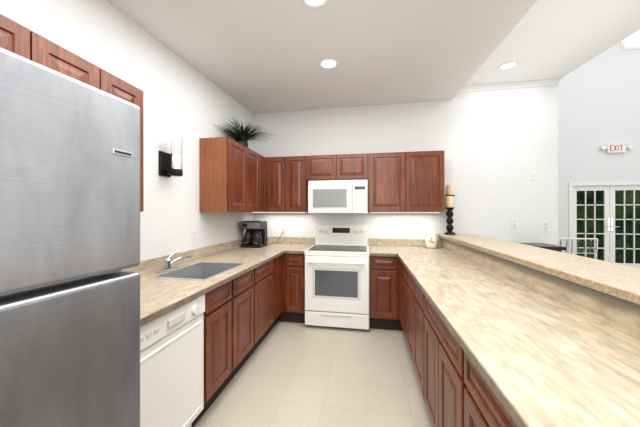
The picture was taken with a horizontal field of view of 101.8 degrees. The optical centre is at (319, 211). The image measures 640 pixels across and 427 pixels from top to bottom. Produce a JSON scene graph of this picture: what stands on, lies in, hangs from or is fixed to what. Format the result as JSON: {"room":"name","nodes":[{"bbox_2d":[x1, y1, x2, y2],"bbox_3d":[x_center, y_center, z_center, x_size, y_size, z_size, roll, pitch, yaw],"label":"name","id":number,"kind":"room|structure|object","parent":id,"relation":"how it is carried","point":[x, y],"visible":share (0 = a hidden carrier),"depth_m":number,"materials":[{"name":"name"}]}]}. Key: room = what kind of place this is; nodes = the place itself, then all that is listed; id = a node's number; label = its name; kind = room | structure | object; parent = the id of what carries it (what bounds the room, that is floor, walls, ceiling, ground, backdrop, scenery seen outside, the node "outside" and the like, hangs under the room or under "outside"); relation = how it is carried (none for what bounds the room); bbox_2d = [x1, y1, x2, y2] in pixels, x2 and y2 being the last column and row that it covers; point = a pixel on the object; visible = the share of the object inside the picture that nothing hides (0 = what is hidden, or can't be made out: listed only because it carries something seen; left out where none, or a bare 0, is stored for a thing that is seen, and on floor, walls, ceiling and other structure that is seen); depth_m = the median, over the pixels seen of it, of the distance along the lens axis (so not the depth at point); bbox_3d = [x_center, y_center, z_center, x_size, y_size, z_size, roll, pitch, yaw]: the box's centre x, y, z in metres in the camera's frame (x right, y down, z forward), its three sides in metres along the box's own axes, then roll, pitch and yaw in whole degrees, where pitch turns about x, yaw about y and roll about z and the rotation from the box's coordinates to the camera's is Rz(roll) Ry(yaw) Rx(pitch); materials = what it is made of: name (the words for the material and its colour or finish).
{"room":"kitchen","nodes":[
{"label":"kitchen","id":0,"kind":"room"},
{"bbox_2d":[0,0,252,260],"bbox_3d":[-1.643,-0.050,0.585,0.100,2.860,6.980,0,0,10],"label":"wall","id":1,"kind":"structure","parent":0,"point":[190,105],"depth_m":2.13,"materials":[{"name":"paint"}]},
{"bbox_2d":[0,14,39,63],"bbox_3d":[-1.364,-0.580,0.949,0.316,0.340,0.297,0,0,10],"label":"upper cabinet","id":2,"kind":"object","parent":1,"relation":"attached to","point":[20,40],"depth_m":1.03,"materials":[{"name":"brown wood"}]},
{"bbox_2d":[40,35,107,92],"bbox_3d":[-1.313,-0.375,1.234,0.316,0.750,0.282,0,0,10],"label":"upper cabinet","id":3,"kind":"object","parent":1,"relation":"attached to","point":[53,56],"depth_m":1.21,"materials":[{"name":"brown wood"}]},
{"bbox_2d":[108,72,142,211],"bbox_3d":[-1.265,-0.375,1.505,0.316,0.750,0.268,0,0,10],"label":"upper cabinet","id":4,"kind":"object","parent":1,"relation":"attached to","point":[117,87],"depth_m":1.53,"materials":[{"name":"brown wood"}]},
{"bbox_2d":[159,135,182,176],"bbox_3d":[-1.227,-0.463,2.167,0.164,0.325,0.120,0,0,10],"label":"sconce","id":5,"kind":"object","parent":1,"relation":"attached to","point":[170,165],"visible":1,"depth_m":2.13,"materials":[{"name":"black metal"}]},
{"bbox_2d":[121,239,243,272],"bbox_3d":[-1.241,0.416,2.492,0.020,0.100,2.876,0,0,10],"label":"backsplash","id":6,"kind":"structure","parent":1,"relation":"attached to","point":[147,266],"depth_m":2.55,"materials":[{"name":"beige stone"}]},
{"bbox_2d":[192,230,196,242],"bbox_3d":[-1.238,0.240,2.565,0.006,0.118,0.075,0,0,10],"label":"outlet","id":7,"kind":"object","parent":1,"relation":"attached to","point":[194,235],"visible":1,"depth_m":2.56,"materials":[{"name":"white plastic"}]},
{"bbox_2d":[200,137,247,211],"bbox_3d":[-1.033,-0.375,2.820,0.316,0.750,0.413,0,0,10],"label":"upper cabinet","id":8,"kind":"object","parent":1,"relation":"attached to","point":[235,176],"depth_m":2.63,"materials":[{"name":"brown wood"}]},
{"bbox_2d":[213,117,279,147],"bbox_3d":[-0.800,-0.926,3.169,0.624,0.348,0.986,0,0,10],"label":"grass plant","id":9,"kind":"object","parent":8,"relation":"on","point":[243,136],"visible":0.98,"depth_m":3.10,"materials":[{"name":"green plant"}]},
{"bbox_2d":[248,148,259,212],"bbox_3d":[-0.965,-0.375,3.201,0.316,0.750,0.362,0,0,10],"label":"upper cabinet","id":10,"kind":"object","parent":1,"relation":"attached to","point":[253,157],"depth_m":3.17,"materials":[{"name":"brown wood"}]},
{"bbox_2d":[260,155,267,212],"bbox_3d":[-0.915,-0.375,3.485,0.316,0.750,0.215,0,0,10],"label":"upper cabinet","id":11,"kind":"object","parent":1,"relation":"attached to","point":[263,160],"depth_m":3.51,"materials":[{"name":"brown wood"}]},
{"bbox_2d":[194,321,432,426],"bbox_3d":[3.949,1.430,1.282,11.070,0.100,10.300,0,0,10],"label":"floor","id":12,"kind":"structure","parent":0,"point":[290,374],"depth_m":2.08,"materials":[{"name":"tile"}]},
{"bbox_2d":[0,47,139,426],"bbox_3d":[-1.040,0.517,0.573,0.850,1.725,0.765,0,0,15],"label":"fridge","id":13,"kind":"object","parent":12,"relation":"on","point":[69,247],"visible":1,"depth_m":0.65,"materials":[{"name":"grey metal"}]},
{"bbox_2d":[140,294,204,426],"bbox_3d":[-1.077,0.946,1.394,0.673,0.868,0.602,0,0,10],"label":"dishwasher","id":14,"kind":"object","parent":12,"relation":"on","point":[172,368],"visible":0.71,"depth_m":1.37,"materials":[{"name":"white"}]},
{"bbox_2d":[141,269,256,426],"bbox_3d":[-0.988,0.943,2.064,0.665,0.874,0.740,0,0,10],"label":"base cabinet","id":15,"kind":"object","parent":12,"relation":"on","point":[253,296],"depth_m":1.92,"materials":[{"name":"brown wood"}]},
{"bbox_2d":[139,245,292,325],"bbox_3d":[-0.910,0.485,2.434,0.691,0.038,2.876,0,0,10],"label":"countertop","id":16,"kind":"structure","parent":15,"relation":"on","point":[159,296],"depth_m":1.72,"materials":[{"name":"beige stone"}]},
{"bbox_2d":[153,250,192,272],"bbox_3d":[-1.182,0.390,2.120,0.103,0.149,0.304,0,0,10],"label":"faucet","id":17,"kind":"object","parent":16,"relation":"on","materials":[{"name":"silver metal"}]},
{"bbox_2d":[153,261,244,280],"bbox_3d":[-0.944,0.549,2.097,0.446,0.174,0.596,0,0,10],"label":"sink","id":18,"kind":"object","parent":16,"relation":"in","point":[200,270],"depth_m":2.33,"materials":[{"name":"grey metal"}]},
{"bbox_2d":[241,221,266,247],"bbox_3d":[-0.885,0.292,3.495,0.280,0.345,0.245,0,0,10],"label":"coffee maker","id":19,"kind":"object","parent":16,"relation":"on","point":[255,235],"visible":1,"depth_m":3.40,"materials":[{"name":"black plastic"}]},
{"bbox_2d":[257,257,276,346],"bbox_3d":[-0.878,0.943,2.688,0.665,0.874,0.528,0,0,10],"label":"base cabinet","id":20,"kind":"object","parent":12,"relation":"on","point":[267,273],"depth_m":2.68,"materials":[{"name":"brown wood"}]},
{"bbox_2d":[277,253,284,321],"bbox_3d":[-0.798,0.943,3.136,0.665,0.874,0.382,0,0,10],"label":"base cabinet","id":21,"kind":"object","parent":12,"relation":"on","point":[280,260],"depth_m":3.14,"materials":[{"name":"brown wood"}]},
{"bbox_2d":[285,253,304,322],"bbox_3d":[-0.253,0.943,3.459,0.252,0.874,0.625,0,0,10],"label":"base cabinet","id":22,"kind":"object","parent":12,"relation":"on","point":[294,262],"depth_m":3.16,"materials":[{"name":"brown wood"}]},
{"bbox_2d":[285,245,312,252],"bbox_3d":[-0.253,0.485,3.450,0.249,0.038,0.646,0,0,10],"label":"countertop","id":23,"kind":"structure","parent":22,"relation":"on","point":[296,248],"depth_m":3.23,"materials":[{"name":"beige stone"}]},
{"bbox_2d":[304,224,369,329],"bbox_3d":[0.239,0.777,3.314,0.764,1.205,0.737,0,0,10],"label":"range","id":24,"kind":"object","parent":12,"relation":"on","point":[336,275],"visible":1,"depth_m":3.03,"materials":[{"name":"white metal"}]},
{"bbox_2d":[369,258,396,329],"bbox_3d":[0.777,0.943,3.277,0.306,0.874,0.625,0,0,10],"label":"base cabinet","id":25,"kind":"object","parent":12,"relation":"on","point":[382,271],"depth_m":2.98,"materials":[{"name":"brown wood"}]},
{"bbox_2d":[369,246,396,257],"bbox_3d":[0.777,0.485,3.268,0.309,0.038,0.646,0,0,10],"label":"countertop","id":26,"kind":"structure","parent":25,"relation":"on","point":[375,251],"depth_m":3.01,"materials":[{"name":"beige stone"}]},
{"bbox_2d":[397,258,404,335],"bbox_3d":[1.149,0.943,2.572,0.626,0.874,0.411,0,0,10],"label":"base cabinet","id":27,"kind":"object","parent":12,"relation":"on","point":[400,269],"depth_m":2.85,"materials":[{"name":"brown wood"}]},
{"bbox_2d":[405,270,420,387],"bbox_3d":[1.048,0.943,2.001,0.626,0.874,0.748,0,0,10],"label":"base cabinet","id":28,"kind":"object","parent":12,"relation":"on","point":[412,295],"depth_m":2.06,"materials":[{"name":"brown wood"}]},
{"bbox_2d":[421,294,456,426],"bbox_3d":[0.923,0.943,1.295,0.626,0.874,0.685,0,0,10],"label":"base cabinet","id":29,"kind":"object","parent":12,"relation":"on","point":[438,347],"depth_m":1.37,"materials":[{"name":"brown wood"}]},
{"bbox_2d":[393,246,639,426],"bbox_3d":[0.744,0.485,0.338,0.647,0.038,6.426,0,0,10],"label":"countertop","id":30,"kind":"structure","parent":29,"relation":"on","point":[547,363],"depth_m":0.90,"materials":[{"name":"beige stone"}]},
{"bbox_2d":[425,232,436,248],"bbox_3d":[1.437,0.366,3.359,0.146,0.197,0.149,0,0,10],"label":"jar","id":31,"kind":"object","parent":30,"relation":"on","point":[430,239],"visible":1,"depth_m":3.30,"materials":[{"name":"white ceramic"}]},
{"bbox_2d":[457,346,516,426],"bbox_3d":[0.803,0.943,0.616,0.626,0.874,0.694,0,0,10],"label":"base cabinet","id":32,"kind":"object","parent":12,"relation":"on","point":[476,404],"depth_m":0.91,"materials":[{"name":"brown wood"}]},
{"bbox_2d":[515,242,565,251],"bbox_3d":[2.603,0.884,3.117,0.360,0.989,0.385,0,0,10],"label":"console table","id":33,"kind":"object","parent":12,"relation":"on","point":[551,247],"visible":0.04,"depth_m":2.94,"materials":[{"name":"black"}]},
{"bbox_2d":[558,238,573,253],"bbox_3d":[4.380,0.923,4.897,0.406,0.912,0.456,0,0,10],"label":"chair","id":34,"kind":"object","parent":12,"relation":"on","point":[568,244],"visible":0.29,"depth_m":4.67,"materials":[{"name":"white"}]},
{"bbox_2d":[573,238,597,258],"bbox_3d":[4.781,0.923,4.867,0.406,0.912,0.456,0,0,10],"label":"chair","id":35,"kind":"object","parent":12,"relation":"on","point":[589,245],"visible":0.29,"depth_m":4.65,"materials":[{"name":"white"}]},
{"bbox_3d":[1.130,0.853,0.245,0.140,1.054,6.476,0,0,10],"label":"wall","id":36,"kind":"structure","parent":12,"relation":"on","visible":0},
{"bbox_2d":[437,233,639,312],"bbox_3d":[1.214,0.322,0.255,0.438,0.075,6.426,0,0,10],"label":"bar","id":37,"kind":"object","parent":36,"relation":"on","point":[616,283],"visible":0.98,"depth_m":1.38,"materials":[{"name":"stone"}]},
{"bbox_2d":[444,196,454,234],"bbox_3d":[1.629,0.039,3.266,0.128,0.488,0.128,0,0,10],"label":"candle holder","id":38,"kind":"object","parent":37,"relation":"on","point":[449,207],"visible":1,"depth_m":3.23,"materials":[{"name":"black metal"}]},
{"bbox_2d":[445,185,455,233],"bbox_3d":[1.681,-0.036,3.358,0.128,0.638,0.128,0,0,10],"label":"candle holder","id":39,"kind":"object","parent":37,"relation":"on","point":[449,190],"visible":0.27,"depth_m":3.32,"materials":[{"name":"black metal"}]},
{"bbox_2d":[441,240,639,337],"bbox_3d":[1.053,0.413,0.284,0.020,0.106,6.426,0,0,10],"label":"backsplash","id":40,"kind":"structure","parent":36,"relation":"attached to","point":[626,320],"depth_m":1.29,"materials":[{"name":"beige stone"}]},
{"bbox_2d":[106,0,537,113],"bbox_3d":[-0.274,-1.495,0.318,2.890,0.650,6.930,0,0,10],"label":"ceiling","id":41,"kind":"structure","parent":0,"point":[259,56],"depth_m":2.19,"materials":[{"name":"paint"}]},
{"bbox_2d":[301,0,328,8],"bbox_3d":[-0.032,-1.385,1.679,0.190,0.014,0.190,0,0,10],"label":"recessed light","id":42,"kind":"object","parent":41,"relation":"in","point":[315,4],"visible":1,"depth_m":1.73,"materials":[{"name":"white"}]},
{"bbox_2d":[319,58,338,68],"bbox_3d":[0.084,-1.422,2.500,0.190,0.014,0.190,0,0,10],"label":"recessed light","id":43,"kind":"object","parent":41,"relation":"in","point":[329,63],"visible":1,"depth_m":2.49,"materials":[{"name":"white"}]},
{"bbox_2d":[253,100,451,245],"bbox_3d":[0.379,-0.050,3.721,2.790,2.860,0.100,0,0,10],"label":"wall","id":44,"kind":"structure","parent":0,"point":[409,127],"depth_m":3.63,"materials":[{"name":"paint"}]},
{"bbox_2d":[268,156,287,212],"bbox_3d":[-0.572,-0.375,3.674,0.273,0.750,0.316,0,0,10],"label":"upper cabinet","id":45,"kind":"object","parent":44,"relation":"attached to","point":[277,166],"depth_m":3.52,"materials":[{"name":"brown wood"}]},
{"bbox_2d":[281,227,285,234],"bbox_3d":[-0.531,0.280,3.827,0.075,0.118,0.006,0,0,10],"label":"electrical outlet","id":46,"kind":"object","parent":44,"relation":"attached to","point":[283,229],"visible":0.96,"depth_m":3.83,"materials":[{"name":"white plastic"}]},
{"bbox_2d":[267,237,314,244],"bbox_3d":[-0.529,0.416,3.817,0.920,0.100,0.020,0,0,10],"label":"backsplash","id":47,"kind":"structure","parent":44,"relation":"attached to","point":[282,240],"depth_m":3.78,"materials":[{"name":"beige stone"}]},
{"bbox_2d":[288,156,307,212],"bbox_3d":[-0.301,-0.375,3.626,0.277,0.750,0.316,0,0,10],"label":"upper cabinet","id":48,"kind":"object","parent":44,"relation":"attached to","point":[297,165],"depth_m":3.47,"materials":[{"name":"brown wood"}]},
{"bbox_2d":[308,155,335,180],"bbox_3d":[0.038,-0.585,3.566,0.408,0.330,0.316,0,0,10],"label":"upper cabinet","id":49,"kind":"object","parent":44,"relation":"attached to","point":[320,167],"depth_m":3.41,"materials":[{"name":"brown wood"}]},
{"bbox_2d":[336,153,367,179],"bbox_3d":[0.440,-0.585,3.495,0.408,0.330,0.316,0,0,10],"label":"upper cabinet","id":50,"kind":"object","parent":44,"relation":"attached to","point":[348,166],"depth_m":3.34,"materials":[{"name":"brown wood"}]},
{"bbox_2d":[308,180,367,212],"bbox_3d":[0.250,-0.194,3.480,0.760,0.423,0.407,0,0,10],"label":"microwave","id":51,"kind":"object","parent":50,"relation":"attached to","point":[338,196],"visible":1,"depth_m":3.28,"materials":[{"name":"white"}]},
{"bbox_2d":[368,152,407,212],"bbox_3d":[0.867,-0.375,3.419,0.455,0.750,0.316,0,0,10],"label":"upper cabinet","id":52,"kind":"object","parent":44,"relation":"attached to","point":[387,172],"depth_m":3.26,"materials":[{"name":"brown wood"}]},
{"bbox_2d":[369,238,440,245],"bbox_3d":[1.139,0.416,3.521,0.934,0.100,0.020,0,0,10],"label":"backsplash","id":53,"kind":"structure","parent":44,"relation":"attached to","point":[372,241],"depth_m":3.52,"materials":[{"name":"beige stone"}]},
{"bbox_2d":[408,150,443,212],"bbox_3d":[1.315,-0.375,3.340,0.455,0.750,0.316,0,0,10],"label":"upper cabinet","id":54,"kind":"object","parent":44,"relation":"attached to","point":[425,168],"depth_m":3.19,"materials":[{"name":"brown wood"}]},
{"bbox_2d":[452,85,557,245],"bbox_3d":[2.328,-0.220,3.427,1.350,3.200,0.100,0,0,10],"label":"wall","id":55,"kind":"structure","parent":0,"point":[504,142],"depth_m":3.36,"materials":[{"name":"paint"}]},
{"bbox_2d":[458,78,560,92],"bbox_3d":[2.364,-1.620,3.339,1.248,0.060,0.060,0,0,10],"label":"crown molding","id":56,"kind":"structure","parent":55,"relation":"attached to","point":[512,85],"depth_m":3.33,"materials":[{"name":"white"}]},
{"bbox_2d":[511,218,517,227],"bbox_3d":[2.500,0.140,3.341,0.075,0.118,0.006,0,0,10],"label":"outlet","id":57,"kind":"object","parent":55,"relation":"attached to","point":[514,222],"visible":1,"depth_m":3.34,"materials":[{"name":"white plastic"}]},
{"bbox_2d":[530,171,535,180],"bbox_3d":[2.707,-0.460,3.305,0.075,0.118,0.006,0,0,10],"label":"light switch","id":58,"kind":"object","parent":55,"relation":"attached to","point":[532,175],"visible":1,"depth_m":3.30,"materials":[{"name":"white plastic"}]},
{"bbox_2d":[542,222,548,230],"bbox_3d":[2.845,0.180,3.280,0.075,0.118,0.006,0,0,10],"label":"outlet","id":59,"kind":"object","parent":55,"relation":"attached to","point":[545,226],"visible":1,"depth_m":3.28,"materials":[{"name":"white plastic"}]},
{"bbox_2d":[465,0,639,85],"bbox_3d":[1.724,-1.579,0.015,1.150,0.482,7.030,0,0,10],"label":"ceiling","id":60,"kind":"structure","parent":0,"point":[546,39],"depth_m":2.39,"materials":[{"name":"paint"}]},
{"bbox_2d":[498,61,518,69],"bbox_3d":[2.088,-1.622,2.889,0.190,0.014,0.190,0,0,10],"label":"recessed light","id":61,"kind":"object","parent":60,"relation":"in","point":[508,65],"visible":1,"depth_m":2.88,"materials":[{"name":"white"}]},
{"bbox_2d":[553,22,639,78],"bbox_3d":[2.339,-2.979,-0.094,0.100,3.282,7.030,0,0,10],"label":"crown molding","id":62,"kind":"structure","parent":0,"point":[620,37],"depth_m":2.59,"materials":[{"name":"paint"}]},
{"bbox_2d":[558,41,639,252],"bbox_3d":[6.811,-1.620,5.863,6.830,6.000,0.120,0,0,10],"label":"wall","id":63,"kind":"structure","parent":0,"point":[598,101],"depth_m":5.89,"materials":[{"name":"paint"}]},
{"bbox_2d":[569,181,639,267],"bbox_3d":[6.554,0.350,5.878,1.660,2.060,0.139,0,0,10],"label":"french door","id":64,"kind":"structure","parent":63,"relation":"attached to","point":[607,214],"depth_m":5.88,"materials":[{"name":"white wood"}]},
{"bbox_2d":[600,143,633,152],"bbox_3d":[6.612,-1.425,5.804,0.610,0.200,0.062,0,0,10],"label":"exit sign","id":65,"kind":"object","parent":63,"relation":"attached to","point":[616,148],"visible":1,"depth_m":5.79,"materials":[{"name":"white plastic"}]},
{"bbox_2d":[621,39,639,50],"bbox_3d":[7.288,-3.990,5.720,1.140,0.760,0.035,0,0,10],"label":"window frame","id":66,"kind":"structure","parent":63,"relation":"in","point":[623,47],"depth_m":5.79,"materials":[{"name":"white"}]},
{"bbox_2d":[625,30,639,46],"bbox_3d":[7.305,-3.990,5.816,1.240,0.860,0.001,0,0,10],"label":"window","id":67,"kind":"structure","parent":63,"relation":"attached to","point":[633,39],"depth_m":5.86,"materials":[{"name":"white glass"}]}
]}

